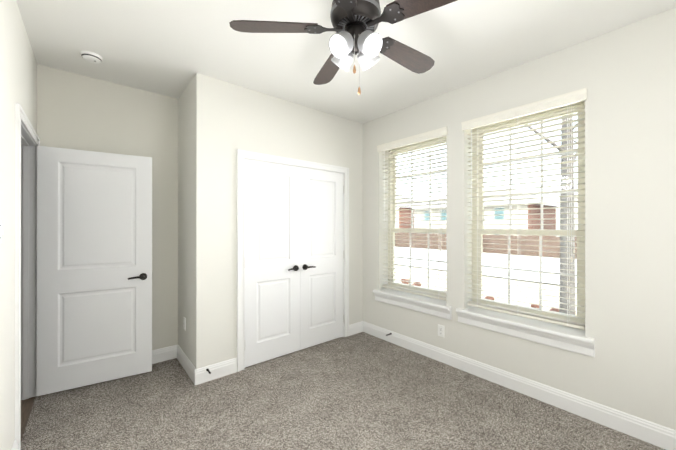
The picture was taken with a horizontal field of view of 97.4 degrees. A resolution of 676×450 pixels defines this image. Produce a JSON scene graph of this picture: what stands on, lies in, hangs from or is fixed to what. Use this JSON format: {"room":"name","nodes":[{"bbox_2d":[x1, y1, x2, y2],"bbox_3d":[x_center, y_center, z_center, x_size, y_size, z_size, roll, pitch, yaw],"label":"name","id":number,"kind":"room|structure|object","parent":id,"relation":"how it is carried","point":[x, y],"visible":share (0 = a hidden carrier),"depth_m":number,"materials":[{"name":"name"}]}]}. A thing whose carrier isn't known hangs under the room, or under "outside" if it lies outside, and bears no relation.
{"room":"empty bedroom","nodes":[
{"label":"empty bedroom","id":0,"kind":"room"},
{"bbox_2d":[0,0,36,449],"bbox_3d":[-1.244,0.027,0.869,0.120,2.740,4.320,0,0,-40],"label":"wall","id":1,"kind":"structure","parent":0,"point":[18,73],"depth_m":1.63,"materials":[{"name":"white paint"}]},
{"bbox_2d":[0,220,2,243],"bbox_3d":[-1.629,0.032,1.434,0.016,0.116,0.072,0,0,-40],"label":"light switch","id":2,"kind":"object","parent":1,"relation":"attached to","point":[1,231],"visible":1,"depth_m":1.44,"materials":[{"name":"white plastic"}]},
{"bbox_2d":[11,439,17,449],"bbox_3d":[-0.891,1.329,0.550,0.015,0.134,3.140,0,0,-40],"label":"baseboard","id":3,"kind":"structure","parent":1,"relation":"attached to","point":[15,446],"depth_m":1.73,"materials":[{"name":"white paint"}]},
{"bbox_2d":[15,103,39,449],"bbox_3d":[-2.258,0.338,2.080,0.156,2.120,0.950,0,0,-40],"label":"door frame","id":4,"kind":"structure","parent":1,"relation":"attached to","point":[28,268],"depth_m":2.38,"materials":[{"name":"white paint"}]},
{"bbox_2d":[37,146,151,395],"bbox_3d":[-2.099,0.372,2.610,0.793,2.030,0.208,0,0,-40],"label":"entry door","id":5,"kind":"structure","parent":1,"relation":"in","point":[94,267],"depth_m":2.59,"materials":[{"name":"white paint"}]},
{"bbox_2d":[21,397,34,440],"bbox_3d":[-1.812,1.460,0.392,1.600,0.112,4.680,0,0,-40],"label":"floor","id":6,"kind":"structure","parent":0,"point":[26,406],"depth_m":2.24,"materials":[{"name":"brown wood"}]},
{"bbox_2d":[37,64,177,349],"bbox_3d":[-1.869,0.030,3.084,4.965,2.740,0.120,0,0,-40],"label":"wall","id":7,"kind":"structure","parent":0,"point":[79,112],"depth_m":2.92,"materials":[{"name":"white paint"}]},
{"bbox_2d":[152,345,174,363],"bbox_3d":[-2.097,1.332,2.803,1.058,0.134,0.015,0,0,-40],"label":"baseboard","id":8,"kind":"structure","parent":7,"relation":"attached to","point":[167,353],"depth_m":3.05,"materials":[{"name":"white paint"}]},
{"bbox_2d":[178,78,192,363],"bbox_3d":[-1.462,0.029,2.965,0.120,2.740,0.585,0,0,-40],"label":"wall","id":9,"kind":"structure","parent":0,"point":[185,209],"depth_m":2.91,"materials":[{"name":"white paint"}]},
{"bbox_2d":[183,317,185,329],"bbox_3d":[-1.513,0.969,2.918,0.016,0.116,0.072,0,0,-40],"label":"jack","id":10,"kind":"object","parent":9,"relation":"attached to","point":[184,323],"visible":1,"depth_m":2.91,"materials":[{"name":"white plastic"}]},
{"bbox_2d":[175,345,198,384],"bbox_3d":[-1.461,1.332,2.857,0.015,0.134,0.690,0,0,-40],"label":"baseboard","id":11,"kind":"structure","parent":9,"relation":"attached to","point":[193,373],"depth_m":2.79,"materials":[{"name":"white paint"}]},
{"bbox_2d":[193,73,362,368],"bbox_3d":[-0.497,0.030,3.313,2.047,2.740,0.120,0,0,-40],"label":"wall","id":12,"kind":"structure","parent":0,"point":[229,119],"depth_m":2.80,"materials":[{"name":"white paint"}]},
{"bbox_2d":[195,358,236,383],"bbox_3d":[-1.095,1.332,2.724,0.333,0.134,0.015,0,0,-40],"label":"baseboard","id":13,"kind":"structure","parent":12,"relation":"attached to","point":[227,367],"depth_m":2.72,"materials":[{"name":"white paint"}]},
{"bbox_2d":[245,159,299,366],"bbox_3d":[-0.659,0.373,3.082,0.644,2.030,0.098,0,0,-40],"label":"closet door","id":14,"kind":"structure","parent":12,"relation":"in","point":[272,260],"depth_m":3.08,"materials":[{"name":"white paint"}]},
{"bbox_2d":[237,149,348,371],"bbox_3d":[-0.458,0.367,3.346,1.320,2.065,0.120,0,0,-40],"label":"door frame","id":15,"kind":"structure","parent":12,"relation":"attached to","point":[292,165],"depth_m":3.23,"materials":[{"name":"white paint"}]},
{"bbox_2d":[300,167,343,349],"bbox_3d":[-0.163,0.373,3.497,0.644,2.030,0.098,0,0,-40],"label":"closet door","id":16,"kind":"structure","parent":12,"relation":"in","point":[321,256],"depth_m":3.50,"materials":[{"name":"white paint"}]},
{"bbox_2d":[21,332,665,449],"bbox_3d":[0.092,1.458,1.985,3.365,0.120,4.680,0,0,-40],"label":"floor carpet","id":17,"kind":"object","parent":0,"point":[362,391],"visible":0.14,"depth_m":2.23,"materials":[{"name":"grey carpet"}]},
{"bbox_2d":[16,0,675,123],"bbox_3d":[-0.502,-1.403,1.492,5.015,0.120,4.680,0,0,-40],"label":"ceiling","id":18,"kind":"structure","parent":0,"point":[170,48],"depth_m":2.18,"materials":[{"name":"white paint"}]},
{"bbox_2d":[80,51,102,63],"bbox_3d":[-1.951,-1.320,2.353,0.136,0.042,0.136,0,0,-40],"label":"smoke detector","id":19,"kind":"object","parent":18,"relation":"attached to","point":[91,57],"visible":1,"depth_m":2.32,"materials":[{"name":"white plastic"}]},
{"bbox_2d":[229,0,456,94],"bbox_3d":[0.135,-1.004,1.613,1.224,0.676,1.264,0,0,-40],"label":"ceiling fan","id":20,"kind":"object","parent":18,"relation":"hanging from","point":[355,23],"visible":1,"depth_m":1.53,"materials":[{"name":"brown metal"}]},
{"bbox_2d":[363,7,675,429],"bbox_3d":[1.283,0.029,2.983,0.260,2.740,4.320,0,0,-40],"label":"wall","id":21,"kind":"structure","parent":0,"point":[625,76],"depth_m":2.09,"materials":[{"name":"white paint"}]},
{"bbox_2d":[373,288,451,319],"bbox_3d":[0.846,0.877,3.386,0.222,0.132,1.020,0,0,-40],"label":"sill","id":22,"kind":"structure","parent":21,"relation":"attached to","point":[429,305],"depth_m":3.28,"materials":[{"name":"white paint"}]},
{"bbox_2d":[388,136,445,300],"bbox_3d":[0.959,-0.085,3.482,0.087,1.800,0.910,0,0,-40],"label":"window","id":23,"kind":"structure","parent":21,"relation":"in","point":[394,225],"depth_m":3.58,"materials":[{"name":"beige plastic"}]},
{"bbox_2d":[377,127,447,299],"bbox_3d":[0.829,-0.106,3.373,0.114,1.762,0.938,0,0,-40],"label":"window blind","id":24,"kind":"object","parent":23,"relation":"attached to","point":[426,136],"visible":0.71,"depth_m":3.32,"materials":[{"name":"beige plastic"}]},
{"bbox_2d":[438,324,443,336],"bbox_3d":[1.054,1.085,3.045,0.010,0.116,0.072,0,0,-40],"label":"duplex electrical outlet","id":25,"kind":"object","parent":21,"relation":"attached to","point":[441,330],"visible":1,"depth_m":3.04,"materials":[{"name":"white plastic"}]},
{"bbox_2d":[359,321,675,449],"bbox_3d":[1.403,1.332,2.623,0.015,0.134,3.375,0,0,-40],"label":"baseboard","id":26,"kind":"structure","parent":21,"relation":"attached to","point":[661,436],"depth_m":2.34,"materials":[{"name":"white paint"}]},
{"bbox_2d":[456,306,594,357],"bbox_3d":[1.548,0.876,2.546,0.222,0.132,1.020,0,0,-40],"label":"sill","id":27,"kind":"structure","parent":21,"relation":"attached to","point":[573,339],"depth_m":2.42,"materials":[{"name":"white paint"}]},
{"bbox_2d":[472,101,584,329],"bbox_3d":[1.662,-0.086,2.642,0.087,1.800,0.910,0,0,-40],"label":"window","id":28,"kind":"structure","parent":21,"relation":"in","point":[476,242],"depth_m":2.62,"materials":[{"name":"beige plastic"}]},
{"bbox_2d":[461,88,586,328],"bbox_3d":[1.532,-0.107,2.533,0.114,1.762,0.938,0,0,-40],"label":"window blind","id":29,"kind":"object","parent":28,"relation":"attached to","point":[567,99],"visible":0.85,"depth_m":2.46,"materials":[{"name":"beige plastic"}]},
{"label":"outside","id":30,"kind":"structure","parent":0,"visible":0},
{"bbox_2d":[395,247,576,315],"bbox_3d":[54.618,4.244,45.722,137.410,4.655,180.000,0,0,-40],"label":"ground","id":31,"kind":"structure","parent":30,"point":[504,262],"depth_m":13.18,"materials":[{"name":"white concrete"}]},
{"bbox_2d":[395,194,422,232],"bbox_3d":[9.553,-1.202,57.572,11.900,9.100,15.300,0,0,-40],"label":"house","id":32,"kind":"structure","parent":31,"relation":"on","point":[404,220],"depth_m":49.80,"materials":[{"name":"brick"}]},
{"bbox_2d":[401,278,558,311],"bbox_3d":[3.635,1.894,7.655,1.435,0.336,5.815,0,0,-40],"label":"shrub","id":33,"kind":"object","parent":31,"relation":"on","point":[493,298],"depth_m":7.52,"materials":[{"name":"plant"}]},
{"bbox_2d":[395,233,576,258],"bbox_3d":[24.360,1.919,20.435,0.060,1.880,90.038,0,0,-40],"label":"fence","id":34,"kind":"object","parent":31,"relation":"on","point":[433,243],"depth_m":29.64,"materials":[{"name":"brown wood"}]},
{"bbox_2d":[413,186,558,238],"bbox_3d":[21.103,-1.021,43.766,11.900,8.700,16.500,0,0,-40],"label":"house","id":35,"kind":"structure","parent":31,"relation":"on","point":[419,217],"depth_m":37.66,"materials":[{"name":"brick"}]},
{"bbox_2d":[526,114,577,314],"bbox_3d":[4.214,-1.372,5.251,3.146,6.800,2.792,0,0,-40],"label":"tree","id":36,"kind":"object","parent":31,"relation":"on","point":[564,249],"depth_m":5.18,"materials":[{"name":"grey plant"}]},
{"bbox_2d":[553,185,577,236],"bbox_3d":[32.653,-1.440,29.961,11.900,9.500,15.300,0,0,-40],"label":"house","id":37,"kind":"structure","parent":31,"relation":"on","point":[576,204],"depth_m":30.89,"materials":[{"name":"brick"}]}
]}

